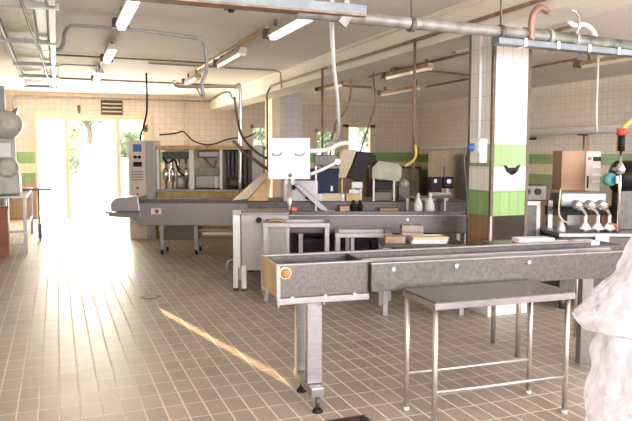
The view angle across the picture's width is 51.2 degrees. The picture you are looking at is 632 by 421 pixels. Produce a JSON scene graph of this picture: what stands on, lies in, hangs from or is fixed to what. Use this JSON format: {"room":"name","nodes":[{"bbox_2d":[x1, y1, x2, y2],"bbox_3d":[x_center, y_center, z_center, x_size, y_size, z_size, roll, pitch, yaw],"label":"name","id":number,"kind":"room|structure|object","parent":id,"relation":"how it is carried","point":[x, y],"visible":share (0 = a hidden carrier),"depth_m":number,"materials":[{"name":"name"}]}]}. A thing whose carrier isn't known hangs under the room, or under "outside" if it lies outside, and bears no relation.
{"room":"factory floor","nodes":[
{"label":"factory floor","id":0,"kind":"room"},
{"bbox_2d":[5,91,419,218],"bbox_3d":[-2.163,-1.544,18.528,11.860,3.170,0.200,-2,5,-21],"label":"wall","id":1,"kind":"structure","parent":0,"point":[392,122],"depth_m":17.98,"materials":[{"name":"tile"}]},
{"bbox_2d":[33,114,151,218],"bbox_3d":[-5.702,-1.145,17.062,2.860,2.620,0.162,-2,5,-21],"label":"door","id":2,"kind":"structure","parent":1,"relation":"in","point":[51,138],"depth_m":16.72,"materials":[{"name":"white"}]},
{"bbox_2d":[101,100,122,114],"bbox_3d":[-5.280,-2.660,17.066,0.540,0.380,0.064,-2,5,-21],"label":"air vent","id":3,"kind":"object","parent":1,"relation":"in","point":[108,107],"visible":1,"depth_m":17.06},
{"bbox_2d":[315,129,336,154],"bbox_3d":[0.278,-1.936,19.369,0.680,0.910,0.160,-2,5,-21],"label":"window","id":4,"kind":"structure","parent":1,"relation":"in","point":[316,130],"depth_m":19.24,"materials":[{"name":"white"}]},
{"bbox_2d":[343,124,374,153],"bbox_3d":[1.283,-2.039,19.756,1.040,1.050,0.160,-2,5,-21],"label":"window","id":5,"kind":"structure","parent":1,"relation":"in","point":[371,131],"depth_m":19.79,"materials":[{"name":"white"}]},
{"bbox_2d":[0,216,631,420],"bbox_3d":[1.698,0.941,8.615,12.030,0.120,21.800,-2,5,-21],"label":"floor","id":6,"kind":"structure","parent":0,"point":[79,341],"depth_m":5.53,"materials":[{"name":"tile"}]},
{"bbox_2d":[0,206,9,256],"bbox_3d":[-4.988,0.336,10.435,0.260,0.780,0.270,-2,5,-21],"label":"crate","id":7,"kind":"object","parent":6,"relation":"on","point":[4,211],"visible":1,"depth_m":10.34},
{"bbox_2d":[0,85,9,230],"bbox_3d":[-6.402,-1.036,13.509,0.215,3.000,0.200,-2,5,-21],"label":"steel post","id":8,"kind":"object","parent":6,"relation":"on","point":[2,92],"visible":0.26,"depth_m":13.38,"materials":[{"name":"metal"}]},
{"bbox_2d":[0,187,33,252],"bbox_3d":[-5.492,0.122,12.024,0.550,0.940,3.000,-2,5,-21],"label":"work table","id":9,"kind":"object","parent":6,"relation":"on","point":[24,194],"visible":0.56,"depth_m":10.74,"materials":[{"name":"metal"}]},
{"bbox_2d":[0,106,22,194],"bbox_3d":[-5.161,-1.007,11.068,0.470,1.470,0.540,-2,5,-21],"label":"machine","id":10,"kind":"object","parent":9,"relation":"on","point":[11,125],"visible":1,"depth_m":10.90,"materials":[{"name":"metal"}]},
{"bbox_2d":[37,191,41,240],"bbox_3d":[-5.160,0.098,12.314,0.060,0.940,0.060,-2,5,-21],"label":"stand","id":11,"kind":"object","parent":6,"relation":"on","point":[38,192],"visible":1,"depth_m":12.30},
{"bbox_2d":[128,140,160,238],"bbox_3d":[-3.300,-0.410,12.745,0.500,1.880,0.530,0,5,0],"label":"tall cabinet","id":12,"kind":"object","parent":6,"relation":"on","point":[142,173],"visible":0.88,"depth_m":12.49,"materials":[{"name":"metal"}]},
{"bbox_2d":[105,195,249,253],"bbox_3d":[-1.255,0.225,10.807,4.250,0.939,0.560,0,5,0],"label":"conveyor","id":13,"kind":"object","parent":6,"relation":"on","point":[177,218],"visible":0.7,"depth_m":10.54,"materials":[{"name":"metal"}]},
{"bbox_2d":[109,212,140,217],"bbox_3d":[-3.055,0.050,10.792,0.510,0.090,0.540,0,5,0],"label":"tray","id":14,"kind":"object","parent":13,"relation":"on","point":[111,214],"depth_m":10.52,"materials":[{"name":"metal"}]},
{"bbox_2d":[111,195,146,211],"bbox_3d":[-3.036,-0.124,10.778,0.468,0.239,0.560,0,5,0],"label":"hood","id":15,"kind":"object","parent":13,"relation":"attached to","point":[133,203],"depth_m":10.50,"materials":[{"name":"metal"}]},
{"bbox_2d":[173,80,241,193],"bbox_3d":[-1.748,-1.161,10.690,1.115,1.883,0.056,0,5,0],"label":"pipe","id":16,"kind":"object","parent":13,"relation":"attached to","point":[238,85],"visible":0.96,"depth_m":10.62,"materials":[{"name":"metal"}]},
{"bbox_2d":[155,145,265,238],"bbox_3d":[-2.030,-0.378,12.954,2.040,1.780,0.860,0,5,0],"label":"machine","id":17,"kind":"object","parent":6,"relation":"on","point":[190,171],"visible":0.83,"depth_m":12.65,"materials":[{"name":"metal"}]},
{"bbox_2d":[159,131,255,145],"bbox_3d":[-1.989,-1.340,12.202,1.821,0.276,0.173,1,5,6],"label":"cable","id":18,"kind":"object","parent":17,"relation":"on","point":[189,137],"visible":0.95,"depth_m":12.22,"materials":[{"name":"rubber"}]},
{"bbox_2d":[196,175,219,187],"bbox_3d":[-2.070,-0.564,12.848,0.480,0.230,0.400,0,5,0],"label":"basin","id":19,"kind":"object","parent":17,"relation":"in","point":[202,181],"depth_m":12.65,"materials":[{"name":"metal"}]},
{"bbox_2d":[198,151,218,157],"bbox_3d":[-2.070,-1.097,12.853,0.400,0.130,0.300,0,5,0],"label":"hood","id":20,"kind":"object","parent":17,"relation":"attached to","point":[201,154],"depth_m":12.70,"materials":[{"name":"metal"}]},
{"bbox_2d":[280,91,301,196],"bbox_3d":[-0.647,-1.245,14.973,0.520,3.170,0.450,-2,5,-21],"label":"pillar","id":21,"kind":"structure","parent":6,"relation":"on","point":[291,104],"depth_m":14.70,"materials":[{"name":"tile"}]},
{"bbox_2d":[265,97,280,196],"bbox_3d":[-0.968,-1.098,14.832,0.190,2.900,0.500,-2,5,-21],"label":"trim","id":22,"kind":"structure","parent":21,"relation":"attached to","point":[273,104],"depth_m":14.57,"materials":[{"name":"paint"}]},
{"bbox_2d":[263,218,329,300],"bbox_3d":[-0.215,0.527,7.415,0.730,0.905,0.450,0,5,0],"label":"table","id":23,"kind":"object","parent":6,"relation":"on","point":[268,223],"visible":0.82,"depth_m":7.19,"materials":[{"name":"grey metal"}]},
{"bbox_2d":[297,236,331,252],"bbox_3d":[-0.020,0.626,8.061,0.424,0.600,0.324,0,5,0],"label":"plastic crate","id":24,"kind":"object","parent":6,"relation":"on","point":[310,243],"visible":0.3,"depth_m":7.89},
{"bbox_2d":[224,209,465,290],"bbox_3d":[0.388,0.446,8.061,2.963,0.960,0.650,0,5,0],"label":"conveyor","id":25,"kind":"object","parent":6,"relation":"on","point":[247,223],"visible":0.55,"depth_m":7.75,"materials":[{"name":"metal"}]},
{"bbox_2d":[268,138,309,213],"bbox_3d":[-0.318,-0.309,7.852,0.495,1.100,0.159,0,5,0],"label":"board","id":26,"kind":"object","parent":25,"relation":"on","point":[288,158],"visible":0.84,"depth_m":7.79,"materials":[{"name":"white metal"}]},
{"bbox_2d":[233,96,267,159],"bbox_3d":[-0.762,-1.018,8.185,0.071,0.847,0.949,-4,6,-36],"label":"cable","id":27,"kind":"object","parent":26,"relation":"attached to","point":[235,103],"visible":0.94,"depth_m":8.44,"materials":[{"name":"rubber"}]},
{"bbox_2d":[310,140,349,210],"bbox_3d":[0.158,-0.418,7.970,0.491,0.856,0.247,0,5,0],"label":"swing arm","id":28,"kind":"object","parent":26,"relation":"attached to","point":[328,161],"visible":0.98,"depth_m":7.92,"materials":[{"name":"white metal"}]},
{"bbox_2d":[325,414,370,420],"bbox_3d":[0.205,1.274,3.874,0.300,0.012,0.280,-2,5,-21],"label":"floor grate","id":29,"kind":"object","parent":6,"relation":"on","point":[363,417],"visible":1,"depth_m":3.99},
{"bbox_2d":[233,172,465,271],"bbox_3d":[0.476,0.139,9.325,3.247,1.359,1.220,0,5,0],"label":"conveyor","id":30,"kind":"object","parent":6,"relation":"on","point":[303,191],"visible":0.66,"depth_m":8.97,"materials":[{"name":"metal"}]},
{"bbox_2d":[232,140,267,170],"bbox_3d":[-0.665,-0.645,8.694,0.912,0.565,0.259,-4,7,-43],"label":"cable","id":31,"kind":"object","parent":30,"relation":"on","point":[240,148],"visible":0.68,"depth_m":8.44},
{"bbox_2d":[310,168,338,192],"bbox_3d":[0.115,-0.413,9.148,0.400,0.330,0.370,0,5,0],"label":"crate","id":32,"kind":"object","parent":30,"relation":"on","point":[327,179],"visible":0.78,"depth_m":8.98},
{"bbox_2d":[314,192,344,200],"bbox_3d":[0.180,-0.194,9.166,0.420,0.110,0.400,0,5,0],"label":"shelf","id":33,"kind":"object","parent":30,"relation":"attached to","point":[339,196],"depth_m":8.93,"materials":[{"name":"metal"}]},
{"bbox_2d":[338,149,375,200],"bbox_3d":[0.560,-0.501,9.230,0.519,0.710,0.480,0,5,0],"label":"hood","id":34,"kind":"object","parent":30,"relation":"on","point":[353,164],"visible":0.95,"depth_m":8.99,"materials":[{"name":"metal"}]},
{"bbox_2d":[369,160,409,200],"bbox_3d":[1.030,-0.428,9.272,0.540,0.558,0.450,0,5,0],"label":"hopper","id":35,"kind":"object","parent":30,"relation":"on","point":[382,173],"visible":0.96,"depth_m":9.07,"materials":[{"name":"metal"}]},
{"bbox_2d":[428,177,453,200],"bbox_3d":[1.730,-0.300,9.117,0.340,0.330,0.160,0,5,0],"label":"display","id":36,"kind":"object","parent":30,"relation":"on","point":[435,184],"visible":0.98,"depth_m":9.05,"materials":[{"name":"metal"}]},
{"bbox_2d":[340,238,364,250],"bbox_3d":[0.420,0.626,8.061,0.324,0.600,0.324,0,5,0],"label":"plastic crate","id":37,"kind":"object","parent":6,"relation":"on","point":[358,242],"visible":0.12,"depth_m":7.89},
{"bbox_2d":[334,229,391,300],"bbox_3d":[0.520,0.604,7.432,0.620,0.750,0.430,0,5,0],"label":"table","id":38,"kind":"object","parent":6,"relation":"on","point":[339,233],"visible":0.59,"depth_m":7.21,"materials":[{"name":"metal"}]},
{"bbox_2d":[367,166,420,196],"bbox_3d":[2.324,-0.680,19.708,1.500,1.250,0.620,-2,5,-21],"label":"machine","id":39,"kind":"object","parent":6,"relation":"on","point":[414,180],"visible":0.25,"depth_m":19.57,"materials":[{"name":"metal"}]},
{"bbox_2d":[378,238,465,315],"bbox_3d":[1.070,0.672,6.800,0.820,0.720,0.500,0,5,0],"label":"steel table","id":40,"kind":"object","parent":6,"relation":"on","point":[382,296],"visible":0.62,"depth_m":6.58,"materials":[{"name":"metal"}]},
{"bbox_2d":[384,234,404,243],"bbox_3d":[0.790,0.287,6.657,0.200,0.072,0.186,0,5,0],"label":"carton","id":41,"kind":"object","parent":40,"relation":"on","point":[388,239],"visible":1,"depth_m":6.57,"materials":[{"name":"cardboard"}]},
{"bbox_2d":[400,224,422,240],"bbox_3d":[0.990,0.225,6.852,0.220,0.162,0.186,0,5,0],"label":"carton","id":42,"kind":"object","parent":40,"relation":"on","point":[405,229],"visible":0.64,"depth_m":6.76,"materials":[{"name":"grey cardboard"}]},
{"bbox_2d":[407,239,446,243],"bbox_3d":[1.120,0.313,6.660,0.364,0.020,0.244,0,5,0],"label":"tray","id":43,"kind":"object","parent":40,"relation":"on","point":[409,240],"visible":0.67,"depth_m":6.55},
{"bbox_2d":[408,237,447,241],"bbox_3d":[1.126,0.290,6.666,0.364,0.020,0.244,0,5,-3],"label":"tray","id":44,"kind":"object","parent":43,"relation":"on","point":[411,239],"visible":0.71,"depth_m":6.56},
{"bbox_2d":[408,234,448,239],"bbox_3d":[1.132,0.268,6.672,0.364,0.020,0.244,0,5,-6],"label":"tray","id":45,"kind":"object","parent":44,"relation":"on","point":[428,236],"visible":1,"depth_m":6.63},
{"bbox_2d":[261,240,631,413],"bbox_3d":[0.951,0.747,4.573,2.606,0.945,0.508,-1,5,-16],"label":"conveyor","id":46,"kind":"object","parent":6,"relation":"on","point":[307,281],"visible":0.97,"depth_m":4.37,"materials":[{"name":"metal"}]},
{"bbox_2d":[428,152,466,198],"bbox_3d":[3.652,-0.777,18.293,0.750,1.680,1.000,-2,5,-21],"label":"tall cabinet","id":47,"kind":"object","parent":6,"relation":"on","point":[440,164],"visible":0.38,"depth_m":17.82,"materials":[{"name":"metal"}]},
{"bbox_2d":[458,154,466,200],"bbox_3d":[4.163,-0.644,17.077,0.690,1.620,0.750,-2,5,-21],"label":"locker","id":48,"kind":"object","parent":6,"relation":"on","point":[462,189],"visible":0.16,"depth_m":17.12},
{"bbox_2d":[403,280,575,420],"bbox_3d":[1.060,0.875,4.096,0.958,0.770,0.419,-2,5,-18],"label":"steel table","id":49,"kind":"object","parent":6,"relation":"on","point":[437,298],"visible":1,"depth_m":4.03,"materials":[{"name":"silver metal"}]},
{"bbox_2d":[465,35,531,316],"bbox_3d":[1.842,-0.379,6.707,0.480,2.830,0.440,-2,5,-21],"label":"pillar","id":50,"kind":"structure","parent":6,"relation":"on","point":[497,199],"depth_m":6.52,"materials":[{"name":"tile"}]},
{"bbox_2d":[463,139,487,222],"bbox_3d":[1.574,-0.290,6.555,0.175,0.840,0.180,-2,5,-21],"label":"switch box","id":51,"kind":"object","parent":50,"relation":"attached to","point":[478,148],"visible":1,"depth_m":6.51,"materials":[{"name":"white plastic"}]},
{"bbox_2d":[478,36,482,138],"bbox_3d":[1.627,-1.218,6.541,0.026,1.130,0.026,0,5,1],"label":"conduit","id":52,"kind":"object","parent":50,"relation":"attached to","point":[481,37],"visible":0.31,"depth_m":6.53,"materials":[{"name":"white plastic"}]},
{"bbox_2d":[527,184,546,236],"bbox_3d":[2.385,0.344,7.420,0.310,1.270,0.330,0,5,0],"label":"machine","id":53,"kind":"object","parent":6,"relation":"on","point":[537,193],"visible":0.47,"depth_m":7.27,"materials":[{"name":"metal"}]},
{"bbox_2d":[482,238,623,357],"bbox_3d":[1.946,0.704,5.500,1.000,0.875,0.500,-1,5,-13],"label":"table","id":54,"kind":"object","parent":6,"relation":"on","point":[613,246],"visible":0.39,"depth_m":5.49,"materials":[{"name":"metal"}]},
{"bbox_2d":[512,236,554,240],"bbox_3d":[1.823,0.244,5.543,0.312,0.035,0.140,-1,5,-9],"label":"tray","id":55,"kind":"object","parent":54,"relation":"on","point":[529,238],"visible":0.71,"depth_m":5.49,"materials":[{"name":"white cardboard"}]},
{"bbox_2d":[552,151,600,224],"bbox_3d":[3.050,0.120,7.813,0.440,1.650,0.390,0,5,0],"label":"tall cabinet","id":56,"kind":"object","parent":6,"relation":"on","point":[571,170],"visible":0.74,"depth_m":7.61,"materials":[{"name":"metal"}]},
{"bbox_2d":[540,189,631,308],"bbox_3d":[3.183,0.375,7.169,1.435,1.250,0.835,0,5,0],"label":"machine","id":57,"kind":"object","parent":6,"relation":"on","point":[585,203],"visible":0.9,"depth_m":6.87,"materials":[{"name":"metal"}]},
{"bbox_2d":[571,199,590,231],"bbox_3d":[2.744,0.054,6.835,0.279,0.346,0.156,-2,5,-21],"label":"faucet","id":58,"kind":"object","parent":57,"relation":"on","point":[576,204],"depth_m":6.77,"materials":[{"name":"metal"}]},
{"bbox_2d":[584,199,603,231],"bbox_3d":[2.873,0.054,6.835,0.279,0.346,0.156,-2,5,-21],"label":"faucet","id":59,"kind":"object","parent":57,"relation":"on","point":[589,204],"depth_m":6.84,"materials":[{"name":"metal"}]},
{"bbox_2d":[596,200,614,231],"bbox_3d":[2.994,0.054,6.835,0.279,0.346,0.156,-2,5,-21],"label":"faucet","id":60,"kind":"object","parent":57,"relation":"on","point":[602,205],"depth_m":6.84,"materials":[{"name":"metal"}]},
{"bbox_2d":[602,161,631,229],"bbox_3d":[3.373,-0.169,7.131,0.575,0.740,0.400,0,5,0],"label":"motor","id":61,"kind":"object","parent":57,"relation":"on","point":[611,178],"visible":0.82,"depth_m":7.05,"materials":[{"name":"metal"}]},
{"bbox_2d":[612,128,626,232],"bbox_3d":[3.115,-0.306,6.798,0.130,1.070,0.100,0,5,0],"label":"water valve","id":62,"kind":"object","parent":57,"relation":"on","point":[620,169],"visible":1,"depth_m":6.76,"materials":[{"name":"silver metal"}]},
{"bbox_2d":[572,236,631,420],"bbox_3d":[1.539,0.715,3.182,0.638,1.209,0.483,0,5,0],"label":"plastic sheet","id":63,"kind":"object","parent":6,"relation":"on","point":[618,362],"visible":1,"depth_m":3.13,"materials":[{"name":"white"}]},
{"bbox_2d":[583,304,631,420],"bbox_3d":[1.585,0.892,3.208,0.546,0.852,0.463,0,5,0],"label":"drape","id":64,"kind":"object","parent":63,"relation":"hanging from","point":[618,362],"depth_m":3.15,"materials":[{"name":"white fabric"}]},
{"bbox_2d":[0,0,631,103],"bbox_3d":[1.698,-2.353,8.338,12.030,0.150,21.800,-2,5,-21],"label":"ceiling","id":65,"kind":"structure","parent":0,"point":[221,30],"depth_m":10.05,"materials":[{"name":"paint"}]},
{"bbox_2d":[0,0,58,88],"bbox_3d":[-2.888,-1.929,6.463,0.680,0.380,11.400,-2,5,-21],"label":"cable tray","id":66,"kind":"object","parent":65,"relation":"hanging from","point":[11,12],"depth_m":7.04,"materials":[{"name":"metal"}]},
{"bbox_2d":[19,0,50,86],"bbox_3d":[-3.205,-1.839,7.639,0.037,0.037,8.402,-2,5,-20],"label":"cable","id":67,"kind":"object","parent":66,"relation":"hanging from","point":[21,1],"visible":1,"depth_m":6.51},
{"bbox_2d":[56,24,207,96],"bbox_3d":[-2.212,-1.798,7.971,1.845,0.775,0.359,-1,5,-15],"label":"conduit","id":68,"kind":"object","parent":66,"relation":"attached to","point":[68,26],"visible":0.92,"depth_m":7.94,"materials":[{"name":"metal"}]},
{"bbox_2d":[100,38,117,63],"bbox_3d":[-2.923,-2.250,9.332,0.180,0.220,1.200,-2,5,-21],"label":"lamp","id":69,"kind":"object","parent":65,"relation":"hanging from","point":[112,48],"visible":0.99,"depth_m":9.02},
{"bbox_2d":[103,50,116,63],"bbox_3d":[-2.905,-2.162,9.292,0.108,0.050,1.040,-2,5,-21],"label":"diffuser","id":70,"kind":"object","parent":69,"relation":"attached to","point":[108,56],"depth_m":9.16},
{"bbox_2d":[112,1,140,29],"bbox_3d":[-1.902,-2.023,6.627,0.180,0.220,1.400,-2,5,-21],"label":"lamp","id":71,"kind":"object","parent":65,"relation":"hanging from","point":[122,22],"visible":0.91,"depth_m":6.55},
{"bbox_2d":[56,54,204,63],"bbox_3d":[-2.921,-2.439,10.619,2.371,0.028,0.061,-2,5,-23],"label":"conduit","id":72,"kind":"object","parent":65,"relation":"attached to","point":[56,54],"visible":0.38,"depth_m":10.61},
{"bbox_2d":[58,77,235,85],"bbox_3d":[-3.460,-2.727,14.035,3.875,0.040,0.047,-2,5,-24],"label":"conduit","id":73,"kind":"object","parent":65,"relation":"attached to","point":[58,77],"visible":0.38,"depth_m":13.82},
{"bbox_2d":[181,68,201,84],"bbox_3d":[-2.344,-2.513,12.447,0.180,0.220,1.200,-2,5,-21],"label":"lamp","id":74,"kind":"object","parent":65,"relation":"hanging from","point":[195,77],"visible":0.92,"depth_m":12.27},
{"bbox_2d":[148,62,281,87],"bbox_3d":[-1.731,-2.388,11.707,2.441,0.337,0.039,-2,5,-25],"label":"conduit","id":75,"kind":"object","parent":65,"relation":"attached to","point":[148,62],"visible":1,"depth_m":11.75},
{"bbox_2d":[213,41,247,67],"bbox_3d":[-1.268,-2.282,9.710,0.180,0.220,1.500,-2,5,-21],"label":"lamp","id":76,"kind":"object","parent":65,"relation":"hanging from","point":[240,52],"visible":0.99,"depth_m":9.49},
{"bbox_2d":[217,52,245,67],"bbox_3d":[-1.250,-2.194,9.671,0.108,0.050,1.340,-2,5,-21],"label":"diffuser","id":77,"kind":"object","parent":76,"relation":"attached to","point":[234,56],"depth_m":9.53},
{"bbox_2d":[196,26,268,70],"bbox_3d":[-1.359,-2.377,9.936,0.060,0.070,4.200,-2,5,-21],"label":"conduit","id":78,"kind":"object","parent":65,"relation":"attached to","point":[259,32],"visible":0.85,"depth_m":9.28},
{"bbox_2d":[124,0,366,17],"bbox_3d":[-0.542,-1.655,4.412,1.900,0.582,0.130,-2,5,-21],"label":"channel","id":79,"kind":"object","parent":65,"relation":"hanging from","point":[272,6],"visible":0.97,"depth_m":4.51,"materials":[{"name":"metal"}]},
{"bbox_2d":[263,0,318,39],"bbox_3d":[-0.246,-2.064,7.113,0.180,0.220,1.700,-2,5,-21],"label":"lamp","id":80,"kind":"object","parent":65,"relation":"hanging from","point":[291,24],"visible":0.72,"depth_m":7.30,"materials":[{"name":"plastic"}]},
{"bbox_2d":[269,19,312,39],"bbox_3d":[-0.228,-1.975,7.074,0.108,0.050,1.540,-2,5,-21],"label":"diffuser","id":81,"kind":"object","parent":80,"relation":"attached to","point":[291,25],"depth_m":7.19,"materials":[{"name":"plastic"}]},
{"bbox_2d":[325,0,339,144],"bbox_3d":[0.173,-1.375,6.285,0.154,1.460,2.990,0,5,0],"label":"hose","id":82,"kind":"object","parent":65,"relation":"hanging from","point":[332,43],"visible":0.89,"depth_m":5.88,"materials":[{"name":"white plastic"}]},
{"bbox_2d":[315,80,349,91],"bbox_3d":[0.329,-2.614,13.652,0.180,0.220,1.500,-2,5,-21],"label":"lamp","id":83,"kind":"object","parent":65,"relation":"hanging from","point":[328,87],"visible":0.47,"depth_m":13.56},
{"bbox_2d":[319,84,347,91],"bbox_3d":[0.347,-2.525,13.613,0.108,0.050,1.340,-2,5,-21],"label":"diffuser","id":84,"kind":"object","parent":83,"relation":"attached to","point":[328,87],"depth_m":13.66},
{"bbox_2d":[329,78,351,154],"bbox_3d":[0.382,-1.635,10.924,0.549,1.636,0.084,-5,7,-44],"label":"cable","id":85,"kind":"object","parent":65,"relation":"hanging from","point":[349,100],"visible":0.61,"depth_m":11.02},
{"bbox_2d":[360,72,375,150],"bbox_3d":[0.897,-1.762,11.613,0.359,1.576,0.051,-3,6,-30],"label":"pipe","id":86,"kind":"object","parent":65,"relation":"hanging from","point":[374,72],"visible":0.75,"depth_m":11.64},
{"bbox_2d":[377,80,421,96],"bbox_3d":[1.831,-2.695,14.613,0.180,0.220,1.800,-2,5,-21],"label":"lamp","id":87,"kind":"object","parent":65,"relation":"hanging from","point":[406,89],"visible":0.97,"depth_m":14.55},
{"bbox_2d":[381,88,420,96],"bbox_3d":[1.849,-2.606,14.574,0.108,0.050,1.640,-2,5,-21],"label":"diffuser","id":88,"kind":"object","parent":87,"relation":"attached to","point":[400,90],"depth_m":14.59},
{"bbox_2d":[381,59,433,79],"bbox_3d":[1.547,-2.415,11.291,0.180,0.220,1.600,-2,5,-21],"label":"lamp","id":89,"kind":"object","parent":65,"relation":"hanging from","point":[426,67],"visible":0.97,"depth_m":11.19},
{"bbox_2d":[386,67,432,79],"bbox_3d":[1.565,-2.327,11.252,0.108,0.050,1.440,-2,5,-21],"label":"diffuser","id":90,"kind":"object","parent":89,"relation":"attached to","point":[407,72],"depth_m":11.22,"materials":[{"name":"plastic"}]},
{"bbox_2d":[406,0,416,31],"bbox_3d":[0.719,-1.668,4.949,0.040,0.645,0.110,-2,5,-21],"label":"rod","id":91,"kind":"object","parent":65,"relation":"hanging from","point":[414,20],"visible":0.82,"depth_m":4.95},
{"bbox_2d":[294,12,549,40],"bbox_3d":[0.877,-1.415,5.033,2.181,0.113,0.090,-2,5,-21],"label":"pipe","id":92,"kind":"object","parent":91,"relation":"hanging from","point":[372,19],"visible":0.8,"depth_m":5.01,"materials":[{"name":"metal"}]},
{"bbox_2d":[528,4,549,39],"bbox_3d":[1.849,-1.540,5.439,0.082,0.318,0.382,4,6,38],"label":"copper pipe","id":93,"kind":"object","parent":92,"relation":"attached to","point":[540,7],"visible":1,"depth_m":5.31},
{"bbox_2d":[210,0,631,109],"bbox_3d":[1.252,-2.094,8.184,0.510,0.340,21.400,-2,5,-21],"label":"beam","id":94,"kind":"structure","parent":65,"relation":"attached to","point":[255,91],"depth_m":8.11,"materials":[{"name":"paint"}]},
{"bbox_2d":[12,95,210,110],"bbox_3d":[-4.842,-1.838,17.234,5.572,2.172,0.044,-2,5,-21],"label":"conduit","id":95,"kind":"object","parent":94,"relation":"attached to","point":[14,95],"visible":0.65,"depth_m":16.87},
{"bbox_2d":[321,69,323,167],"bbox_3d":[0.101,-1.286,10.333,0.037,1.830,0.037,0,5,1],"label":"pipe","id":96,"kind":"object","parent":94,"relation":"hanging from","point":[322,70],"visible":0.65,"depth_m":10.30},
{"bbox_2d":[263,0,481,79],"bbox_3d":[0.393,-2.334,9.605,0.024,0.024,7.900,-2,5,-21],"label":"conduit","id":97,"kind":"object","parent":94,"relation":"attached to","point":[475,1],"visible":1,"depth_m":8.54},
{"bbox_2d":[266,0,545,171],"bbox_3d":[0.791,-1.058,8.640,0.060,2.060,9.620,-2,5,-21],"label":"conduit","id":98,"kind":"object","parent":94,"relation":"attached to","point":[532,2],"visible":0.86,"depth_m":8.18,"materials":[{"name":"metal"}]},
{"bbox_2d":[412,40,415,173],"bbox_3d":[1.141,-1.198,7.677,0.031,1.540,0.031,-5,7,-44],"label":"pipe","id":99,"kind":"object","parent":94,"relation":"hanging from","point":[414,41],"visible":1,"depth_m":7.66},
{"bbox_2d":[523,10,631,49],"bbox_3d":[2.865,-1.590,6.005,2.613,0.351,0.144,-2,5,-27],"label":"pipe","id":100,"kind":"object","parent":94,"relation":"attached to","point":[572,37],"visible":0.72,"depth_m":5.65,"materials":[{"name":"metal"}]},
{"bbox_2d":[566,21,602,57],"bbox_3d":[2.485,-1.607,6.149,0.358,0.383,0.103,1,5,8],"label":"pipe","id":101,"kind":"object","parent":94,"relation":"attached to","point":[572,24],"visible":0.56,"depth_m":6.13,"materials":[{"name":"white plastic"}]},
{"bbox_2d":[369,25,572,77],"bbox_3d":[2.070,-2.393,10.313,0.044,0.044,5.600,-2,5,-21],"label":"conduit","id":102,"kind":"object","parent":65,"relation":"attached to","point":[569,26],"visible":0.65,"depth_m":10.37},
{"bbox_2d":[426,58,577,87],"bbox_3d":[3.312,-2.587,12.618,0.040,0.040,4.600,-2,5,-21],"label":"conduit","id":103,"kind":"object","parent":65,"relation":"attached to","point":[573,59],"visible":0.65,"depth_m":11.33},
{"bbox_2d":[595,55,599,130],"bbox_3d":[4.126,-1.771,9.665,0.052,1.211,0.032,-2,5,-21],"label":"cable","id":104,"kind":"object","parent":65,"relation":"hanging from","point":[597,76],"visible":0.79,"depth_m":9.66,"materials":[{"name":"white plastic"}]},
{"bbox_2d":[573,54,631,68],"bbox_3d":[4.406,-2.293,9.839,0.180,0.220,1.400,-2,5,-21],"label":"lamp","id":105,"kind":"object","parent":65,"relation":"hanging from","point":[590,63],"visible":0.95,"depth_m":10.00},
{"bbox_2d":[581,57,631,68],"bbox_3d":[4.424,-2.204,9.800,0.108,0.050,1.240,-2,5,-21],"label":"diffuser","id":106,"kind":"object","parent":105,"relation":"attached to","point":[611,60],"depth_m":9.89,"materials":[{"name":"plastic"}]},
{"bbox_2d":[419,74,631,224],"bbox_3d":[7.206,-0.879,10.628,0.200,3.170,21.400,-2,5,-21],"label":"wall","id":107,"kind":"structure","parent":0,"point":[442,123],"depth_m":14.88,"materials":[{"name":"tile"}]},
{"bbox_2d":[529,123,631,150],"bbox_3d":[5.825,-1.337,13.506,0.250,0.840,4.720,-2,5,-21],"label":"pipe","id":108,"kind":"object","parent":107,"relation":"attached to","point":[583,130],"visible":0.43,"depth_m":13.99,"materials":[{"name":"grey metal"}]},
{"bbox_2d":[491,37,631,57],"bbox_3d":[2.769,-1.393,5.848,3.000,0.065,0.122,-2,5,-25],"label":"channel","id":109,"kind":"object","parent":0,"point":[499,41],"visible":1,"depth_m":5.46,"materials":[{"name":"silver metal"}]},
{"bbox_2d":[572,236,631,338],"bbox_3d":[1.492,0.350,3.111,0.553,0.474,0.403,0,5,0],"label":"drape","id":110,"kind":"object","parent":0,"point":[601,297],"depth_m":3.10,"materials":[{"name":"plastic"}]},
{"label":"outside","id":111,"kind":"structure","parent":0,"visible":0},
{"bbox_2d":[47,120,367,217],"bbox_3d":[-6.134,-5.402,38.630,45.000,7.527,40.600,-2,5,-21],"label":"outdoor background","id":112,"kind":"structure","parent":111,"point":[93,189],"depth_m":23.62,"materials":[{"name":"white"}]},
{"bbox_2d":[68,120,82,173],"bbox_3d":[-8.591,-2.147,22.857,1.059,2.099,1.111,-2,5,-21],"label":"bush","id":113,"kind":"object","parent":112,"relation":"on","point":[75,135],"visible":0.52,"depth_m":22.71,"materials":[{"name":"green plant"}]},
{"bbox_2d":[68,119,102,143],"bbox_3d":[-10.110,-4.722,29.043,2.184,3.703,2.352,2,5,24],"label":"leafy tree","id":114,"kind":"object","parent":112,"relation":"on","point":[88,124],"visible":0.02,"depth_m":29.11,"materials":[{"name":"green plant"}]},
{"bbox_2d":[112,129,141,157],"bbox_3d":[-7.488,-2.596,26.483,1.334,1.407,1.494,-2,5,-21],"label":"bush","id":115,"kind":"object","parent":112,"relation":"on","point":[126,135],"visible":0.43,"depth_m":26.12,"materials":[{"name":"green plant"}]},
{"bbox_2d":[253,128,265,155],"bbox_3d":[-1.688,-2.880,26.060,2.738,2.826,2.650,-2,5,-21],"label":"leafy tree","id":116,"kind":"object","parent":112,"relation":"on","point":[259,137],"visible":0.11,"depth_m":25.38,"materials":[{"name":"green plant"}]},
{"bbox_2d":[318,132,331,154],"bbox_3d":[0.367,-3.500,29.056,1.958,2.795,2.032,-2,5,-21],"label":"leafy tree","id":117,"kind":"object","parent":112,"relation":"on","point":[327,135],"visible":0.09,"depth_m":28.52,"materials":[{"name":"green plant"}]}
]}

